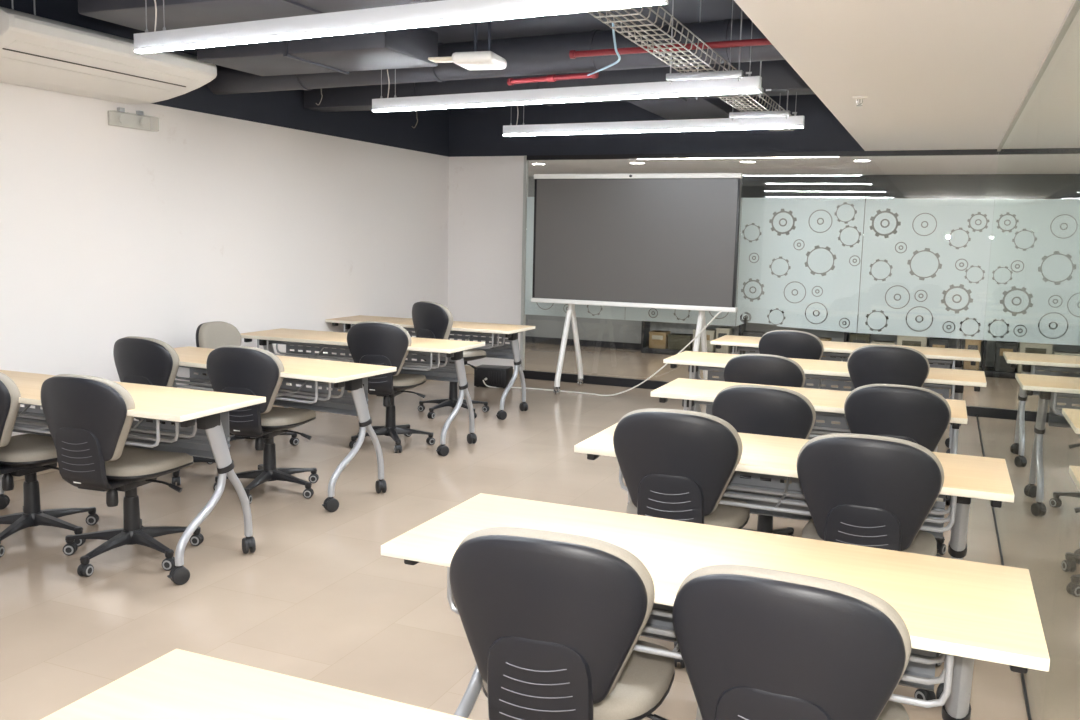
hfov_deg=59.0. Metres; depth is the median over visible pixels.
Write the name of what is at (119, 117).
emergency light
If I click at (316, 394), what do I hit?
shelf
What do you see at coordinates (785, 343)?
swivel chair
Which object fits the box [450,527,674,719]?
swivel chair
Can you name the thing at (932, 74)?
ceiling
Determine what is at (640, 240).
display
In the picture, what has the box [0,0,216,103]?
air conditioner
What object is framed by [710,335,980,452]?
table
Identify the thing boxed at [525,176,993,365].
wall
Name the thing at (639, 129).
diffuser
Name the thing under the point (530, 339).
baseboard
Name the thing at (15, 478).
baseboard
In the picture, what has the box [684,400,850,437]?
shelf
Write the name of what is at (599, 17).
cable tray
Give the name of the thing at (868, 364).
swivel chair
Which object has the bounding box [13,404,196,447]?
shelf
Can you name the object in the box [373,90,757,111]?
diffuser
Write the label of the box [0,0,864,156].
ceiling
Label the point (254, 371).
cushion
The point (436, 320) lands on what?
chair back
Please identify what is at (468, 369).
baseboard
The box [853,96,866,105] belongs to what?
sprinkler
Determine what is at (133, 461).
seat cushion
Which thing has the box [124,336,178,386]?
cushion
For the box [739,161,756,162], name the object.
recessed light
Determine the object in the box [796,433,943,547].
backrest
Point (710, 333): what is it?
storage box
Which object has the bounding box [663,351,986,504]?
table
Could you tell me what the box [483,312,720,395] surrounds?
power cable
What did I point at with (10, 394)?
cushion
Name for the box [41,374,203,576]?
swivel chair
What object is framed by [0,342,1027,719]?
floor
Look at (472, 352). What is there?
seat cushion
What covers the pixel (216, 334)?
cushion
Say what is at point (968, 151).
trim
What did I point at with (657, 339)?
storage box
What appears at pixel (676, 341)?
storage box
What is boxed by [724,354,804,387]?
swivel chair
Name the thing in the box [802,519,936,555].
seat cushion
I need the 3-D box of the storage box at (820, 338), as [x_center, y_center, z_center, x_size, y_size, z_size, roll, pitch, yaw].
[3.485,-0.152,12.080,0.357,0.261,0.228,4,8,23]
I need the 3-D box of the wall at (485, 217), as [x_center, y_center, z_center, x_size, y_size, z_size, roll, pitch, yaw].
[-0.581,-1.013,10.404,0.899,2.360,0.100,4,8,23]
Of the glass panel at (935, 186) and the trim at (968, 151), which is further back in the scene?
the glass panel at (935, 186)
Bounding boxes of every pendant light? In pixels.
[134,0,667,53]
[372,0,761,111]
[503,92,804,135]
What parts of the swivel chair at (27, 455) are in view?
tension knob, height lever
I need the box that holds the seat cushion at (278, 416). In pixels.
[261,407,315,425]
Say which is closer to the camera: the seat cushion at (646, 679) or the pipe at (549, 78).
the seat cushion at (646, 679)
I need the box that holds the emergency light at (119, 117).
[108,107,149,129]
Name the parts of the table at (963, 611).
modesty panel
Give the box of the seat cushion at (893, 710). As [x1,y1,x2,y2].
[696,701,908,719]
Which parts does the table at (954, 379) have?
modesty panel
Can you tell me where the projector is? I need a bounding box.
[428,21,506,69]
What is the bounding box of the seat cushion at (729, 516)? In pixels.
[626,497,749,528]
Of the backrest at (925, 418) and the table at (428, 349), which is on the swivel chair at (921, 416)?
the backrest at (925, 418)
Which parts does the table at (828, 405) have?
modesty panel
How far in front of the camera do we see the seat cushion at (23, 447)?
4.50 m
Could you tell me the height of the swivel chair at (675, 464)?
0.930 m
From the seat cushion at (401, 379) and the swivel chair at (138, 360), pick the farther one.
the seat cushion at (401, 379)
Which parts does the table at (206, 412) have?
modesty panel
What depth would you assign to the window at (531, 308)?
10.10 m
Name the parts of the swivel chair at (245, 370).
tension knob, height lever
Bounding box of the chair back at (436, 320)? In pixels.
[420,301,452,339]
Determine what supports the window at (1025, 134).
attached to the trim at (1023, 686)
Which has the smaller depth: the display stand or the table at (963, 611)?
the table at (963, 611)
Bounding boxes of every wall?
[0,82,448,435]
[448,156,523,368]
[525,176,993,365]
[1001,2,1079,719]
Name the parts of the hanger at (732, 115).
threaded rod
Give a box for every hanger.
[666,0,751,83]
[694,0,770,99]
[729,90,796,120]
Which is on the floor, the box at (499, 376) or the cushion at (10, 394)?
the box at (499, 376)
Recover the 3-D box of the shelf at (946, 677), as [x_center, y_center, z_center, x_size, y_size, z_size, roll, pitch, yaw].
[0.360,0.584,2.279,1.150,0.140,0.320,4,8,23]
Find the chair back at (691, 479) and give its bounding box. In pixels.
[615,408,741,514]
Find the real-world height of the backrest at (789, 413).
0.383 m
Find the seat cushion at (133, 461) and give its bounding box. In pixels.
[105,446,192,475]
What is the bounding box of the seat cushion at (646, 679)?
[482,640,674,719]
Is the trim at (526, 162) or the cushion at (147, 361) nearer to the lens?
the cushion at (147, 361)
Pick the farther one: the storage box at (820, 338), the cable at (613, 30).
the storage box at (820, 338)
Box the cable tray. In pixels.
[586,5,795,130]
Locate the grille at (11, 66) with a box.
[0,56,171,100]
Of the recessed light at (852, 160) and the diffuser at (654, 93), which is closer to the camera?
the diffuser at (654, 93)
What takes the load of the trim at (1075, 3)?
attached to the ceiling at (932, 74)
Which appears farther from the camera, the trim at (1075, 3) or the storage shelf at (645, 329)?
the storage shelf at (645, 329)
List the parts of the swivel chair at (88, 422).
tension knob, height lever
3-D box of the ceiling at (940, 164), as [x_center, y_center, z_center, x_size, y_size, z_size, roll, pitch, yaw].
[2.391,-2.215,10.783,10.200,0.045,3.135,4,8,23]
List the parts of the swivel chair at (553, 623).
height lever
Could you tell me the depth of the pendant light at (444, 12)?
3.71 m
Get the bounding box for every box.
[474,364,512,387]
[649,330,670,348]
[668,333,692,350]
[692,329,715,351]
[715,327,732,352]
[742,331,766,353]
[818,337,831,356]
[849,333,870,343]
[871,340,894,344]
[897,335,926,346]
[929,337,948,364]
[963,339,981,369]
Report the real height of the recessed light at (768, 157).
0.010 m
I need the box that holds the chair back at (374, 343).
[353,321,411,375]
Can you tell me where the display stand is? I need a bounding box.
[553,304,707,394]
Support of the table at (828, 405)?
on the floor
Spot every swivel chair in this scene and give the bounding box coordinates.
[0,372,98,556]
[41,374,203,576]
[113,336,215,485]
[196,321,298,444]
[206,346,318,503]
[347,321,434,452]
[412,301,488,418]
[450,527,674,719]
[613,408,749,667]
[672,565,910,719]
[712,385,815,536]
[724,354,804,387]
[759,330,825,386]
[796,433,943,699]
[844,384,950,557]
[847,345,929,388]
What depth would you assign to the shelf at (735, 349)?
7.09 m
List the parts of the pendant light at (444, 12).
power cord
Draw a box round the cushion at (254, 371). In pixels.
[216,346,284,413]
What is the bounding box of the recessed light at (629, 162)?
[629,162,644,163]
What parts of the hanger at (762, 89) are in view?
threaded rod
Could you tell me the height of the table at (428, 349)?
0.750 m
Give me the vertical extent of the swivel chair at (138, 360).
0.884 m
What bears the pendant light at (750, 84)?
hanging from the ceiling at (685, 11)
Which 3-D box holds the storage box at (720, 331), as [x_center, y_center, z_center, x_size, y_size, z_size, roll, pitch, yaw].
[2.415,-0.264,12.523,0.181,0.322,0.228,4,8,23]
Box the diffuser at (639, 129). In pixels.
[503,126,801,135]
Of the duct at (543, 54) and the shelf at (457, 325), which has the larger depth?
the shelf at (457, 325)
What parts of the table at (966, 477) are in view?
modesty panel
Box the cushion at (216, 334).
[199,321,240,374]
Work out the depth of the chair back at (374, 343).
6.53 m
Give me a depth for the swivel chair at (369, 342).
6.57 m
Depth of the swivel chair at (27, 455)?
4.53 m
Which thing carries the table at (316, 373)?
on the floor
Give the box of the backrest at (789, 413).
[713,385,815,438]
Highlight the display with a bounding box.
[531,173,742,311]
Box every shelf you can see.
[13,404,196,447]
[173,376,343,403]
[257,339,446,370]
[344,323,504,348]
[447,567,953,707]
[619,466,956,531]
[641,309,980,370]
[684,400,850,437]
[689,365,954,399]
[732,346,954,368]
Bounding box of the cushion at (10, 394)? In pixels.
[0,372,20,446]
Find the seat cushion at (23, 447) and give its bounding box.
[0,434,56,461]
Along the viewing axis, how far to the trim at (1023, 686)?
4.63 m
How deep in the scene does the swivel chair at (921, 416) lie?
4.25 m
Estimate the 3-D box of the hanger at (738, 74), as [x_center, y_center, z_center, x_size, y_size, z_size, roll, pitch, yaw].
[0.902,-1.787,5.034,0.460,0.630,0.042,4,8,23]
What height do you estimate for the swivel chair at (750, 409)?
0.884 m
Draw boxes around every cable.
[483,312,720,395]
[587,23,620,75]
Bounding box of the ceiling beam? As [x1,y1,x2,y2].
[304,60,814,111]
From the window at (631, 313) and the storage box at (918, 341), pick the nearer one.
the window at (631, 313)
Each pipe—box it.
[507,71,598,84]
[569,38,771,58]
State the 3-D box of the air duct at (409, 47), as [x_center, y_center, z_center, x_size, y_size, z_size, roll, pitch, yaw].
[-1.333,-1.873,5.727,1.320,0.212,0.624,4,8,23]
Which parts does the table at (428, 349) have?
modesty panel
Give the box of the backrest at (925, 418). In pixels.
[844,384,950,450]
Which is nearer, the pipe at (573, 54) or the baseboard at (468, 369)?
the pipe at (573, 54)
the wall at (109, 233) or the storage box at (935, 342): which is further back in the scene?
the storage box at (935, 342)
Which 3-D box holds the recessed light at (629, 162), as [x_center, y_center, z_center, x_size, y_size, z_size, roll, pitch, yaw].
[1.088,-2.204,10.681,0.190,0.006,0.190,4,8,23]
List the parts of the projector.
arm, hanging rod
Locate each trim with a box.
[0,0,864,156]
[520,156,528,369]
[523,370,977,416]
[527,149,998,159]
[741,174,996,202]
[977,417,1029,719]
[997,0,1079,150]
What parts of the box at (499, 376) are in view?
panel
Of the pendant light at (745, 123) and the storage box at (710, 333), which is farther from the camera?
the storage box at (710, 333)
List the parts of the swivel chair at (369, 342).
tension knob, height lever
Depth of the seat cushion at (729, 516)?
3.54 m
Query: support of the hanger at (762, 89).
hanging from the ceiling at (685, 11)
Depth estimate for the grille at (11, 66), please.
5.48 m
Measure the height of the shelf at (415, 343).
0.140 m
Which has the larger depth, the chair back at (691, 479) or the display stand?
the display stand
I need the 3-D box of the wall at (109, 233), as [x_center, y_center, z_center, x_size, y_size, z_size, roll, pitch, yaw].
[-3.576,-0.342,4.682,0.120,2.360,13.045,4,8,23]
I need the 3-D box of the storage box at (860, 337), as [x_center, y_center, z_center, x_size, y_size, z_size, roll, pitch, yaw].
[3.973,-0.157,11.871,0.237,0.344,0.228,4,8,23]
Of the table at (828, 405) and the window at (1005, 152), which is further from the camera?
the window at (1005, 152)
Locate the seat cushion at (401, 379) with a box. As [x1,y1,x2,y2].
[393,374,425,385]
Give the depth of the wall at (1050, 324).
3.36 m
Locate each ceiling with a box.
[424,0,748,43]
[528,153,998,175]
[734,0,1073,150]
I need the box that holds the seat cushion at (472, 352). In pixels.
[441,349,485,356]
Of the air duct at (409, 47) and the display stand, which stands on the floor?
the display stand
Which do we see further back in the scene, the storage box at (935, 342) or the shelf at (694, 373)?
the storage box at (935, 342)
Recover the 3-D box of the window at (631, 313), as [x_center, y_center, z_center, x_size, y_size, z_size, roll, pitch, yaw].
[1.406,-0.877,9.524,1.136,2.230,0.012,4,8,23]
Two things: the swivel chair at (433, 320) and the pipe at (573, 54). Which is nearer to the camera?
the pipe at (573, 54)
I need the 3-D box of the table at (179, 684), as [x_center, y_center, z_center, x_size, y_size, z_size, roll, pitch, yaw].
[-0.108,0.985,1.274,1.475,0.750,0.551,4,8,23]
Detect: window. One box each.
[525,159,624,319]
[625,158,741,325]
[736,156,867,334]
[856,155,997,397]
[977,124,1013,456]
[987,70,1042,552]
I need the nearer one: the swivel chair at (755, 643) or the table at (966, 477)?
the swivel chair at (755, 643)
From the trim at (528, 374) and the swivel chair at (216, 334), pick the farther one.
the trim at (528, 374)
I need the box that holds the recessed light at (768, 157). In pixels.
[683,157,794,158]
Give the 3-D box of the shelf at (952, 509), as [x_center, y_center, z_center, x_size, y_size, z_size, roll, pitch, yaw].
[0.882,0.442,3.467,1.150,0.140,0.320,4,8,23]
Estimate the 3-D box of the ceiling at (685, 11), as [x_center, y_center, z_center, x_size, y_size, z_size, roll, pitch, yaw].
[-1.494,-1.729,3.628,4.331,0.650,13.045,4,8,23]
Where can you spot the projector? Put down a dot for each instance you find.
(476, 60)
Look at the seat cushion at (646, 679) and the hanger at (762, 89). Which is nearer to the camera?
the seat cushion at (646, 679)
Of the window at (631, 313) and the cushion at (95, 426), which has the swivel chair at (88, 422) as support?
the cushion at (95, 426)
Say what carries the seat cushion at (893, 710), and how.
on the swivel chair at (755, 643)
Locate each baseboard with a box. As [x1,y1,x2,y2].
[13,389,350,480]
[464,365,519,377]
[525,336,980,367]
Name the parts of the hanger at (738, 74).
threaded rod, threaded rod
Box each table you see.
[0,370,265,584]
[41,649,471,719]
[160,346,396,511]
[240,328,484,455]
[325,315,534,419]
[381,493,1049,719]
[574,423,1013,698]
[650,378,967,451]
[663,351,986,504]
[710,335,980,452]
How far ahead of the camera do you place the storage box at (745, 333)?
12.27 m
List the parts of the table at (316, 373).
modesty panel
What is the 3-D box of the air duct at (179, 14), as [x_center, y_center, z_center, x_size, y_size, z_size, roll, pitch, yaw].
[-1.129,-1.800,4.642,2.500,0.192,0.524,4,8,23]
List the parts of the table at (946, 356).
modesty panel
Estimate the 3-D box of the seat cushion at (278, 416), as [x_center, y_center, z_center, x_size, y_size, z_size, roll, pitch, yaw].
[-1.576,0.331,5.591,0.456,0.068,0.444,3,8,15]
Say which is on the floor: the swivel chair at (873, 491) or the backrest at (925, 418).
the swivel chair at (873, 491)
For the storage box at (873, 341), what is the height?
0.264 m
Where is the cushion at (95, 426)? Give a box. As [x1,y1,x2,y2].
[53,374,135,461]
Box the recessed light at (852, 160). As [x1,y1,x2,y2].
[852,160,871,161]
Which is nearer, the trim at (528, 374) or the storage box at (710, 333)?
the trim at (528, 374)
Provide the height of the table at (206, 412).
0.750 m
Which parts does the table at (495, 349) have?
modesty panel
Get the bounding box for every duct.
[78,0,441,31]
[197,27,437,75]
[207,18,784,94]
[627,97,753,119]
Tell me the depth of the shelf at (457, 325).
8.16 m
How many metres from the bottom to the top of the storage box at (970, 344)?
0.367 m
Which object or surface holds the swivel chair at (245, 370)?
on the floor
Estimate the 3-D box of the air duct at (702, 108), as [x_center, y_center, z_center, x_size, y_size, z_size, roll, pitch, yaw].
[1.304,-2.158,8.062,0.600,0.190,2.170,4,8,23]
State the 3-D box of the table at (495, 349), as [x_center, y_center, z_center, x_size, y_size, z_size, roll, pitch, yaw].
[-0.983,0.043,8.439,1.800,0.750,0.551,4,8,23]
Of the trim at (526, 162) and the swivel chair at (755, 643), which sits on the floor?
the swivel chair at (755, 643)

